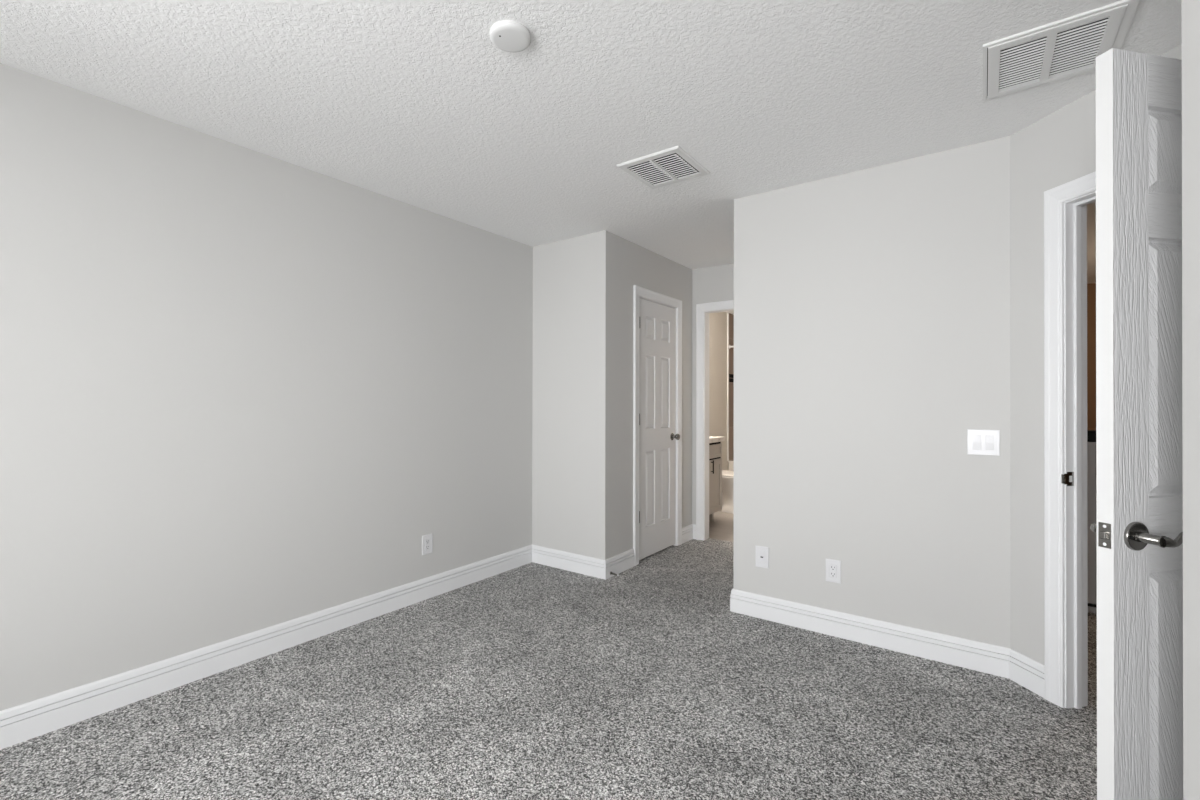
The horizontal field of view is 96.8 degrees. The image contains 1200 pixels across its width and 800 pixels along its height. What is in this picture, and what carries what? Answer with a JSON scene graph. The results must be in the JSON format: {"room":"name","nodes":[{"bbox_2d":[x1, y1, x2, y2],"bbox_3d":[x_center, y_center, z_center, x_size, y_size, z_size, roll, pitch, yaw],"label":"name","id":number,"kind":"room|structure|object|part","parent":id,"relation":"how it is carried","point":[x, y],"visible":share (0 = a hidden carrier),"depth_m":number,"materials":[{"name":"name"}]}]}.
{"room":"empty bedroom","nodes":[
{"label":"empty bedroom","id":0,"kind":"room"},
{"bbox_2d":[0,63,532,710],"bbox_3d":[-1.736,0.022,2.558,0.120,2.440,6.922,0,0,36],"label":"wall","id":1,"kind":"structure","parent":0,"point":[242,389],"depth_m":2.43,"materials":[{"name":"grey paint"}]},
{"bbox_2d":[0,545,531,749],"bbox_3d":[-2.113,1.173,1.917,0.015,0.131,5.452,0,0,36],"label":"baseboard","id":2,"kind":"structure","parent":1,"relation":"attached to","point":[29,720],"depth_m":2.43,"materials":[{"name":"white paint"}]},
{"bbox_2d":[422,534,432,554],"bbox_3d":[-1.085,0.907,3.352,0.008,0.120,0.075,0,0,36],"label":"wall outlet","id":3,"kind":"object","parent":1,"relation":"attached to","point":[427,540],"visible":1,"depth_m":3.35,"materials":[{"name":"white plastic"}]},
{"bbox_2d":[425,539,429,549],"bbox_3d":[-1.084,0.907,3.351,0.005,0.067,0.033,0,0,36],"label":"receptacle","id":4,"kind":"object","parent":3,"relation":"attached to","point":[427,541],"depth_m":3.35,"materials":[{"name":"white plastic"}]},
{"bbox_2d":[0,511,1096,799],"bbox_3d":[1.326,1.297,2.304,5.384,0.100,10.340,0,0,36],"label":"floor","id":5,"kind":"structure","parent":0,"point":[530,681],"depth_m":2.09,"materials":[{"name":"grey carpet"}]},
{"bbox_2d":[709,436,724,521],"bbox_3d":[0.857,0.778,5.423,0.649,0.960,0.640,0,0,36],"label":"bathroom vanity","id":6,"kind":"object","parent":5,"relation":"on","point":[715,446],"visible":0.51,"depth_m":5.35,"materials":[{"name":"grey paint"}]},
{"bbox_3d":[1.160,1.197,5.545,0.030,0.124,0.045,0,0,36],"label":"leg","id":7,"kind":"part","parent":6,"relation":"part of","materials":[{"name":"grey paint"}]},
{"bbox_3d":[1.080,0.512,5.247,0.020,0.132,0.558,0,0,36],"label":"drawer","id":8,"kind":"part","parent":6,"relation":"part of","materials":[{"name":"grey paint"}]},
{"bbox_3d":[1.080,0.859,5.245,0.020,0.527,0.558,0,0,36],"label":"cabinet door","id":9,"kind":"part","parent":6,"relation":"part of","materials":[{"name":"grey paint"}]},
{"bbox_2d":[709,436,724,442],"bbox_3d":[0.849,0.360,5.431,0.629,0.124,0.640,0,0,36],"label":"countertop","id":10,"kind":"structure","parent":6,"relation":"on","point":[712,439],"depth_m":5.38,"materials":[{"name":"white stone"}]},
{"bbox_2d":[720,470,733,513],"bbox_3d":[1.410,0.879,6.127,0.710,0.770,0.450,0,0,36],"label":"toilet","id":11,"kind":"object","parent":5,"relation":"on","point":[727,476],"visible":0.27,"depth_m":5.96,"materials":[{"name":"white ceramic"}]},
{"bbox_3d":[1.485,0.838,6.074,0.516,0.020,0.380,0,0,36],"label":"lid","id":12,"kind":"part","parent":11,"relation":"part of","materials":[{"name":"white ceramic"}]},
{"bbox_2d":[728,459,733,470],"bbox_3d":[2.697,1.044,6.987,1.806,0.452,0.896,0,0,36],"label":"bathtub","id":13,"kind":"object","parent":5,"relation":"on","point":[730,462],"visible":0.11,"depth_m":7.13,"materials":[{"name":"white ceramic"}]},
{"bbox_2d":[1087,430,1096,613],"bbox_3d":[2.863,0.718,3.212,0.252,1.073,0.115,0,0,36],"label":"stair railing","id":14,"kind":"object","parent":5,"relation":"on","point":[1091,434],"visible":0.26,"depth_m":3.13,"materials":[{"name":"black metal"}]},
{"bbox_3d":[2.860,0.214,3.227,0.230,0.066,0.099,0,0,36],"label":"handrail","id":15,"kind":"part","parent":14,"relation":"part of","materials":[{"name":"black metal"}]},
{"bbox_3d":[2.937,0.751,3.132,0.039,1.006,0.039,0,0,36],"label":"newel post","id":16,"kind":"part","parent":14,"relation":"part of","materials":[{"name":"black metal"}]},
{"bbox_2d":[532,230,614,559],"bbox_3d":[-0.208,0.031,3.984,0.693,2.440,0.120,0,0,36],"label":"wall","id":17,"kind":"structure","parent":0,"point":[573,380],"depth_m":3.89,"materials":[{"name":"grey paint"}]},
{"bbox_2d":[532,544,605,579],"bbox_3d":[-0.244,1.185,3.921,0.708,0.131,0.015,0,0,36],"label":"baseboard","id":18,"kind":"structure","parent":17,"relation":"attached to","point":[577,563],"depth_m":3.90,"materials":[{"name":"white paint"}]},
{"bbox_2d":[0,0,1181,314],"bbox_3d":[1.330,-1.243,2.314,5.384,0.100,10.340,0,0,36],"label":"ceiling","id":19,"kind":"structure","parent":0,"point":[412,102],"depth_m":2.02,"materials":[{"name":"white paint"}]},
{"bbox_2d":[490,20,530,51],"bbox_3d":[-0.293,-1.188,1.748,0.135,0.021,0.135,0,0,36],"label":"smoke detector","id":20,"kind":"object","parent":19,"relation":"attached to","point":[507,35],"visible":1,"depth_m":1.73,"materials":[{"name":"white plastic"}]},
{"bbox_2d":[617,146,709,188],"bbox_3d":[0.331,-1.187,2.750,0.350,0.012,0.360,0,0,36],"label":"ceiling vent","id":21,"kind":"object","parent":19,"relation":"in","point":[672,165],"visible":1,"depth_m":2.73,"materials":[{"name":"white metal"}]},
{"bbox_2d":[983,0,1139,99],"bbox_3d":[1.556,-1.187,1.841,0.380,0.015,0.392,0,0,36],"label":"ceiling vent","id":22,"kind":"object","parent":19,"relation":"in","point":[1068,47],"visible":0.98,"depth_m":1.80,"materials":[{"name":"white metal"}]},
{"bbox_2d":[615,235,691,555],"bbox_3d":[0.424,0.033,4.373,0.120,2.440,1.250,0,0,36],"label":"wall","id":23,"kind":"structure","parent":0,"point":[635,264],"depth_m":4.01,"materials":[{"name":"grey paint"}]},
{"bbox_2d":[605,548,634,578],"bbox_3d":[0.144,1.185,3.867,0.015,0.131,0.381,0,0,36],"label":"baseboard","id":24,"kind":"structure","parent":23,"relation":"attached to","point":[619,563],"depth_m":3.86,"materials":[{"name":"white paint"}]},
{"bbox_2d":[633,285,681,565],"bbox_3d":[0.428,0.193,4.377,0.157,2.120,0.769,0,0,36],"label":"door frame","id":25,"kind":"structure","parent":23,"relation":"attached to","point":[638,292],"depth_m":4.19,"materials":[{"name":"white paint"}]},
{"bbox_2d":[639,298,679,559],"bbox_3d":[0.486,0.224,4.333,0.104,2.022,0.616,0,0,36],"label":"door","id":26,"kind":"structure","parent":23,"relation":"in","point":[658,436],"depth_m":4.34,"materials":[{"name":"white paint"}]},
{"bbox_3d":[0.642,0.311,4.519,0.069,0.063,0.063,0,0,36],"label":"knob","id":27,"kind":"part","parent":26,"relation":"part of","materials":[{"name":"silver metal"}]},
{"bbox_2d":[682,524,692,543],"bbox_3d":[0.774,1.190,4.741,0.015,0.131,0.235,0,0,36],"label":"baseboard","id":28,"kind":"structure","parent":23,"relation":"attached to","point":[687,532],"depth_m":4.73,"materials":[{"name":"white paint"}]},
{"bbox_2d":[692,263,733,523],"bbox_3d":[1.289,0.036,4.582,2.424,2.440,0.100,0,0,36],"label":"wall","id":29,"kind":"structure","parent":0,"point":[716,283],"depth_m":4.80,"materials":[{"name":"grey paint"}]},
{"bbox_2d":[692,524,695,538],"bbox_3d":[0.851,1.190,4.821,0.047,0.131,0.015,0,0,36],"label":"baseboard","id":30,"kind":"structure","parent":29,"relation":"attached to","point":[694,525],"depth_m":4.81,"materials":[{"name":"white paint"}]},
{"bbox_2d":[696,300,733,540],"bbox_3d":[1.260,0.196,4.603,0.873,2.120,0.137,0,0,36],"label":"door frame","id":31,"kind":"structure","parent":29,"relation":"attached to","point":[703,310],"depth_m":4.79,"materials":[{"name":"white paint"}]},
{"bbox_2d":[709,312,727,469],"bbox_3d":[1.250,0.044,6.630,0.120,2.440,3.178,0,0,36],"label":"wall","id":32,"kind":"structure","parent":0,"point":[717,321],"depth_m":6.93,"materials":[{"name":"white paint"}]},
{"bbox_2d":[727,313,728,460],"bbox_3d":[1.723,-0.179,7.173,0.014,1.987,0.034,0,0,36],"label":"trim","id":33,"kind":"structure","parent":32,"relation":"attached to","point":[727,313],"depth_m":7.17,"materials":[{"name":"white paint"}]},
{"bbox_2d":[729,313,733,459],"bbox_3d":[1.982,-0.177,7.535,0.010,1.987,0.854,0,0,36],"label":"shower tile","id":34,"kind":"structure","parent":32,"relation":"attached to","point":[731,316],"depth_m":7.26,"materials":[{"name":"white tile"}]},
{"bbox_2d":[729,374,733,381],"bbox_3d":[1.990,-0.295,7.532,0.008,0.108,0.848,0,0,36],"label":"tile band","id":35,"kind":"object","parent":34,"relation":"attached to","point":[731,376],"visible":0.36,"depth_m":7.24,"materials":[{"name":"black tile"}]},
{"bbox_2d":[733,136,1010,647],"bbox_3d":[1.355,0.029,2.829,1.301,2.440,0.120,0,0,36],"label":"wall","id":36,"kind":"structure","parent":0,"point":[872,305],"depth_m":2.70,"materials":[{"name":"grey paint"}]},
{"bbox_2d":[756,545,768,568],"bbox_3d":[0.928,0.899,3.054,0.075,0.120,0.007,0,0,36],"label":"wall jack","id":37,"kind":"object","parent":36,"relation":"attached to","point":[762,553],"visible":1,"depth_m":3.05,"materials":[{"name":"white plastic"}]},
{"bbox_2d":[826,558,840,583],"bbox_3d":[1.238,0.908,2.830,0.075,0.120,0.008,0,0,36],"label":"wall outlet","id":38,"kind":"object","parent":36,"relation":"attached to","point":[833,567],"visible":1,"depth_m":2.83,"materials":[{"name":"white plastic"}]},
{"bbox_2d":[830,564,836,577],"bbox_3d":[1.238,0.908,2.830,0.033,0.067,0.005,0,0,36],"label":"receptacle","id":39,"kind":"object","parent":38,"relation":"attached to","point":[833,567],"depth_m":2.83,"materials":[{"name":"white plastic"}]},
{"bbox_2d":[730,589,1010,678],"bbox_3d":[1.307,1.183,2.774,1.316,0.131,0.015,0,0,36],"label":"baseboard","id":40,"kind":"structure","parent":36,"relation":"attached to","point":[952,650],"depth_m":2.69,"materials":[{"name":"white paint"}]},
{"bbox_2d":[967,429,999,455],"bbox_3d":[1.764,0.195,2.453,0.122,0.118,0.012,0,0,36],"label":"light switch","id":41,"kind":"object","parent":36,"relation":"attached to","point":[979,441],"visible":1,"depth_m":2.45,"materials":[{"name":"white plastic"}]},
{"bbox_2d":[1087,283,1095,429],"bbox_3d":[5.083,0.046,5.348,2.840,2.440,0.120,0,0,36],"label":"wall","id":42,"kind":"structure","parent":0,"point":[1091,288],"depth_m":5.37,"materials":[{"name":"brown paint"}]},
{"bbox_2d":[1087,442,1095,613],"bbox_3d":[2.859,0.751,3.224,0.192,1.005,0.100,0,0,36],"label":"wall","id":43,"kind":"structure","parent":0,"point":[1091,446],"depth_m":3.14,"materials":[{"name":"white paint"}]},
{"bbox_2d":[1010,44,1181,664],"bbox_3d":[1.994,0.026,1.812,0.100,2.440,1.210,0,0,-9],"label":"wall","id":44,"kind":"structure","parent":0,"point":[1059,148],"depth_m":2.30,"materials":[{"name":"grey paint"}]},
{"bbox_2d":[1009,649,1044,697],"bbox_3d":[1.852,1.182,2.311,0.015,0.131,0.169,0,0,-9],"label":"baseboard","id":45,"kind":"structure","parent":44,"relation":"attached to","point":[1025,671],"depth_m":2.31,"materials":[{"name":"white paint"}]},
{"bbox_2d":[1044,171,1095,708],"bbox_3d":[2.002,0.186,1.763,0.137,2.120,0.968,0,0,-9],"label":"door frame","id":46,"kind":"structure","parent":44,"relation":"attached to","point":[1065,205],"depth_m":2.17,"materials":[{"name":"white paint"}]},
{"bbox_3d":[1.897,0.320,2.162,0.051,0.057,0.007,0,0,-9],"label":"strike plate","id":47,"kind":"part","parent":46,"relation":"part of","materials":[{"name":"black metal"}]},
{"bbox_3d":[2.060,0.186,1.773,0.018,2.120,0.968,0,0,-9],"label":"casing","id":48,"kind":"part","parent":46,"relation":"part of","materials":[{"name":"white paint"}]},
{"bbox_2d":[1090,48,1182,799],"bbox_3d":[1.581,0.214,1.307,0.866,2.031,0.161,0,0,-12],"label":"door","id":49,"kind":"structure","parent":44,"relation":"in","point":[1138,527],"depth_m":1.23,"materials":[{"name":"white wood"}]},
{"bbox_3d":[1.266,0.307,1.299,0.132,0.037,0.049,0,0,-12],"label":"lever handle","id":50,"kind":"part","parent":49,"relation":"part of","materials":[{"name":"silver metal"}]},
{"bbox_3d":[1.163,0.312,1.228,0.002,0.057,0.026,0,0,-12],"label":"latch plate","id":51,"kind":"part","parent":49,"relation":"part of","materials":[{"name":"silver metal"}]},
{"bbox_3d":[1.287,0.306,1.197,0.132,0.037,0.065,0,0,-12],"label":"lever handle","id":52,"kind":"part","parent":49,"relation":"part of","materials":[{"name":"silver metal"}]},
{"bbox_2d":[1181,0,1199,799],"bbox_3d":[-0.051,0.013,-0.638,0.120,2.440,3.705,0,0,36],"label":"wall","id":53,"kind":"structure","parent":0,"point":[1190,9],"depth_m":0.86,"materials":[{"name":"grey paint"}]}
]}

